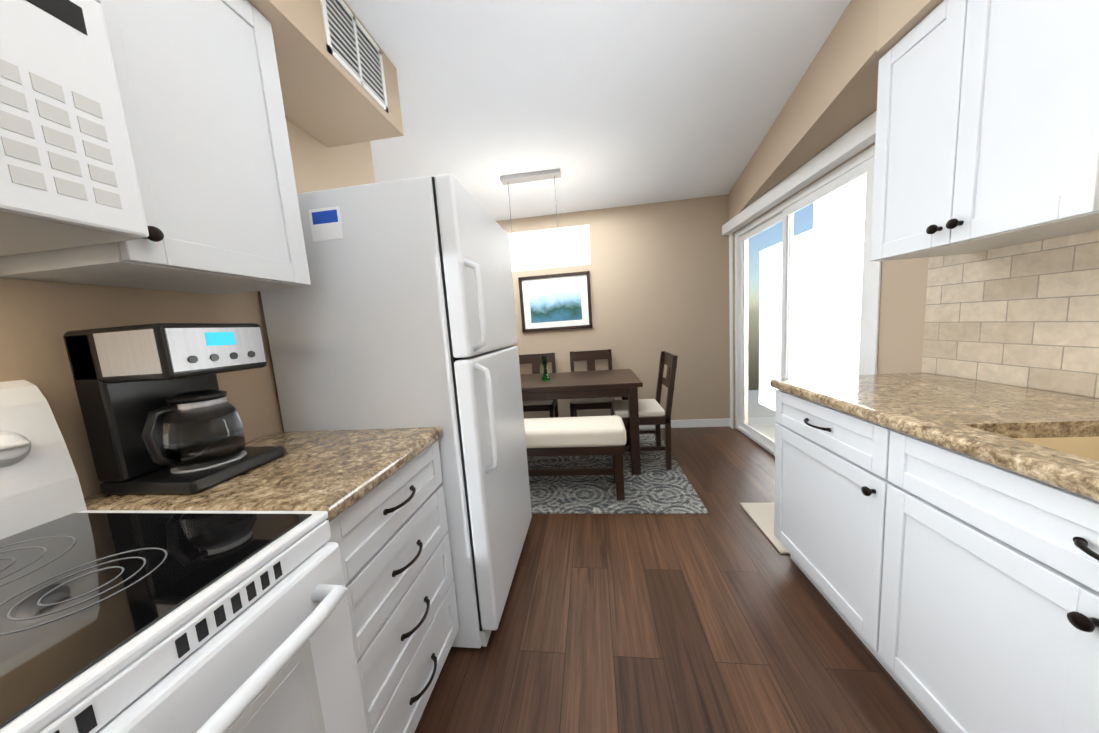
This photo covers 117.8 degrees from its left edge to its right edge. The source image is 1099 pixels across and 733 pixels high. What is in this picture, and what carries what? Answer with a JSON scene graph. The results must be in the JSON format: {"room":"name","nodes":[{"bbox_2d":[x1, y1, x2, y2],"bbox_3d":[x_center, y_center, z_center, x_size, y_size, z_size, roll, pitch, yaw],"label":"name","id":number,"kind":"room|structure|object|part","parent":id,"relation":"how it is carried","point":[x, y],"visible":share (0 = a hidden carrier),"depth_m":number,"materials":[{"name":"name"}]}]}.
{"room":"kitchen","nodes":[
{"label":"kitchen","id":0,"kind":"room"},
{"bbox_2d":[0,119,374,497],"bbox_3d":[-1.320,0.149,-0.380,0.120,2.450,4.950,-3,7,8],"label":"wall","id":1,"kind":"structure","parent":0,"point":[39,319],"depth_m":0.86,"materials":[{"name":"beige paint"}]},
{"bbox_2d":[0,0,148,256],"bbox_3d":[-0.970,-0.394,0.238,0.457,0.439,0.748,-3,7,8],"label":"over-the-range microwave","id":2,"kind":"object","parent":1,"relation":"attached to","point":[68,177],"visible":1,"depth_m":0.52,"materials":[{"name":"white plastic"}]},
{"bbox_2d":[0,0,310,294],"bbox_3d":[-0.952,-0.588,0.814,0.367,0.745,0.423,-3,7,8],"label":"upper cabinet","id":3,"kind":"object","parent":1,"relation":"attached to","point":[199,85],"visible":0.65,"depth_m":0.78,"materials":[{"name":"white wood"}]},
{"bbox_2d":[247,0,403,147],"bbox_3d":[-1.006,-1.074,0.541,0.388,0.286,2.050,-3,7,8],"label":"soffit","id":4,"kind":"structure","parent":0,"point":[328,100],"depth_m":1.24,"materials":[{"name":"beige paint"}]},
{"bbox_2d":[320,0,388,112],"bbox_3d":[-0.720,-1.184,1.243,0.006,0.240,0.330,-3,7,8],"label":"air vent grille","id":5,"kind":"object","parent":4,"relation":"attached to","point":[354,50],"visible":1,"depth_m":1.22,"materials":[{"name":"white metal"}]},
{"bbox_2d":[344,0,850,220],"bbox_3d":[-1.216,-1.245,0.448,5.620,0.100,6.960,-3,7,8],"label":"ceiling","id":6,"kind":"structure","parent":0,"point":[601,104],"depth_m":1.75,"materials":[{"name":"white paint"}]},
{"bbox_2d":[500,169,590,271],"bbox_3d":[-0.121,-1.178,2.697,0.870,0.719,0.220,-3,7,8],"label":"pendant light","id":7,"kind":"object","parent":6,"relation":"hanging from","point":[557,247],"visible":0.85,"depth_m":2.61,"materials":[{"name":"silver metal"}]},
{"bbox_2d":[496,194,729,419],"bbox_3d":[-0.706,-0.415,3.956,5.620,2.450,0.140,-3,7,8],"label":"wall","id":8,"kind":"structure","parent":0,"point":[659,277],"depth_m":3.62,"materials":[{"name":"beige paint"}]},
{"bbox_2d":[518,271,592,331],"bbox_3d":[0.066,-0.721,3.732,0.800,0.620,0.030,-3,7,8],"label":"picture frame","id":9,"kind":"object","parent":8,"relation":"attached to","point":[583,278],"depth_m":3.73,"materials":[{"name":"brown wood"}]},
{"bbox_3d":[0.066,-0.721,3.734,0.580,0.420,0.001,-3,7,8],"label":"art picture","id":10,"kind":"part","parent":9,"relation":"part of"},
{"bbox_2d":[639,418,729,428],"bbox_3d":[-0.643,0.764,4.021,5.338,0.090,0.012,-3,7,8],"label":"baseboard","id":11,"kind":"structure","parent":8,"relation":"attached to","point":[724,422],"depth_m":3.71,"materials":[{"name":"white wood"}]},
{"bbox_2d":[414,426,938,732],"bbox_3d":[-1.037,1.280,0.751,5.620,0.100,6.960,-3,7,8],"label":"floor","id":12,"kind":"structure","parent":0,"point":[723,616],"depth_m":1.29,"materials":[{"name":"brown wood"}]},
{"bbox_2d":[0,380,367,732],"bbox_3d":[-0.746,0.651,0.344,0.759,1.202,0.756,-3,7,8],"label":"range","id":13,"kind":"object","parent":12,"relation":"on","point":[136,621],"visible":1,"depth_m":0.49,"materials":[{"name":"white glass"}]},
{"bbox_2d":[84,427,458,732],"bbox_3d":[-0.698,0.714,1.004,0.679,0.915,0.530,-3,7,8],"label":"base cabinet","id":14,"kind":"object","parent":12,"relation":"on","point":[377,495],"visible":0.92,"depth_m":0.88,"materials":[{"name":"white wood"}]},
{"bbox_2d":[63,323,284,494],"bbox_3d":[-0.922,0.091,0.847,0.261,0.385,0.232,-3,7,8],"label":"coffee maker","id":15,"kind":"object","parent":14,"relation":"on","point":[160,414],"visible":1,"depth_m":0.77,"materials":[{"name":"black plastic"}]},
{"bbox_2d":[260,174,531,648],"bbox_3d":[-0.560,0.206,1.590,0.821,1.762,0.769,-3,7,8],"label":"fridge","id":16,"kind":"object","parent":12,"relation":"on","point":[399,312],"visible":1,"depth_m":1.19,"materials":[{"name":"white metal"}]},
{"bbox_2d":[527,429,708,513],"bbox_3d":[-0.047,0.878,3.055,2.320,0.010,1.680,-3,7,8],"label":"rug","id":17,"kind":"object","parent":12,"relation":"on","point":[655,487],"visible":0.36,"depth_m":2.47,"materials":[{"name":"grey fabric"}]},
{"bbox_2d":[519,352,558,417],"bbox_3d":[-0.163,0.343,3.619,0.460,0.930,0.518,-3,7,8],"label":"chair","id":18,"kind":"object","parent":17,"relation":"on","point":[550,406],"visible":0.29,"depth_m":3.75,"materials":[{"name":"brown wood"}]},
{"bbox_2d":[524,415,626,499],"bbox_3d":[-0.003,0.677,2.475,1.120,0.519,0.360,-3,7,8],"label":"bench","id":19,"kind":"object","parent":17,"relation":"on","point":[582,436],"visible":0.52,"depth_m":2.28,"materials":[{"name":"white fabric"}]},
{"bbox_2d":[520,369,642,474],"bbox_3d":[0.056,0.486,3.042,1.470,0.754,0.780,-3,7,8],"label":"dining table","id":20,"kind":"object","parent":17,"relation":"on","point":[624,384],"visible":0.46,"depth_m":2.65,"materials":[{"name":"brown wood"}]},
{"bbox_2d":[541,356,549,380],"bbox_3d":[-0.039,0.014,2.942,0.080,0.215,0.080,-3,7,8],"label":"vase","id":21,"kind":"object","parent":20,"relation":"on","point":[545,377],"visible":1,"depth_m":2.92,"materials":[{"name":"green glass"}]},
{"bbox_2d":[570,349,614,416],"bbox_3d":[0.460,0.309,3.537,0.460,0.930,0.518,-3,7,8],"label":"chair","id":22,"kind":"object","parent":17,"relation":"on","point":[591,356],"visible":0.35,"depth_m":3.66,"materials":[{"name":"brown wood"}]},
{"bbox_2d":[611,351,677,469],"bbox_3d":[0.812,0.361,2.896,0.518,0.930,0.460,-3,7,8],"label":"end chair","id":23,"kind":"object","parent":17,"relation":"on","point":[653,412],"visible":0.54,"depth_m":2.71,"materials":[{"name":"brown wood"}]},
{"bbox_2d":[740,503,789,553],"bbox_3d":[1.433,0.911,1.898,0.450,0.012,0.480,-3,7,8],"label":"area rug","id":24,"kind":"object","parent":12,"relation":"on","point":[761,515],"visible":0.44,"depth_m":1.98,"materials":[{"name":"beige fabric"}]},
{"bbox_2d":[774,392,861,631],"bbox_3d":[1.359,0.559,1.254,0.606,0.874,0.669,-3,7,8],"label":"base cabinet","id":25,"kind":"object","parent":12,"relation":"on","point":[818,451],"depth_m":1.30,"materials":[{"name":"white wood"}]},
{"bbox_2d":[854,424,1098,732],"bbox_3d":[1.272,0.648,0.562,0.606,0.874,0.976,-3,7,8],"label":"base cabinet","id":26,"kind":"object","parent":12,"relation":"on","point":[937,536],"depth_m":0.77,"materials":[{"name":"white wood"}]},
{"bbox_2d":[770,372,1098,507],"bbox_3d":[1.225,0.198,0.481,0.628,0.040,2.132,-3,7,8],"label":"countertop","id":27,"kind":"structure","parent":26,"relation":"on","point":[1049,439],"depth_m":0.89,"materials":[{"name":"brown stone"}]},
{"bbox_2d":[728,0,943,220],"bbox_3d":[1.387,-1.327,1.341,0.388,0.313,4.256,-3,7,8],"label":"soffit","id":28,"kind":"structure","parent":0,"point":[832,99],"depth_m":1.56,"materials":[{"name":"beige paint"}]},
{"bbox_2d":[729,142,1095,428],"bbox_3d":[1.739,-0.294,1.501,0.150,2.450,4.400,-3,7,8],"label":"wall","id":29,"kind":"structure","parent":0,"point":[902,312],"depth_m":1.59,"materials":[{"name":"beige paint"}]},
{"bbox_2d":[722,111,881,455],"bbox_3d":[1.822,-0.275,2.601,0.175,2.140,1.900,-3,7,8],"label":"sliding glass door","id":30,"kind":"structure","parent":29,"relation":"attached to","point":[807,285],"depth_m":2.30,"materials":[{"name":"clear glass"}]},
{"bbox_2d":[870,0,1098,261],"bbox_3d":[1.366,-0.749,0.961,0.375,0.732,0.600,-3,7,8],"label":"upper cabinet","id":31,"kind":"object","parent":29,"relation":"attached to","point":[987,127],"visible":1,"depth_m":0.92,"materials":[{"name":"white wood"}]},
{"bbox_2d":[921,230,1098,397],"bbox_3d":[1.524,-0.087,0.407,0.008,0.499,2.134,-3,7,8],"label":"tile backsplash","id":32,"kind":"structure","parent":29,"relation":"attached to","point":[1024,315],"depth_m":1.13,"materials":[{"name":"tile"}]}
]}

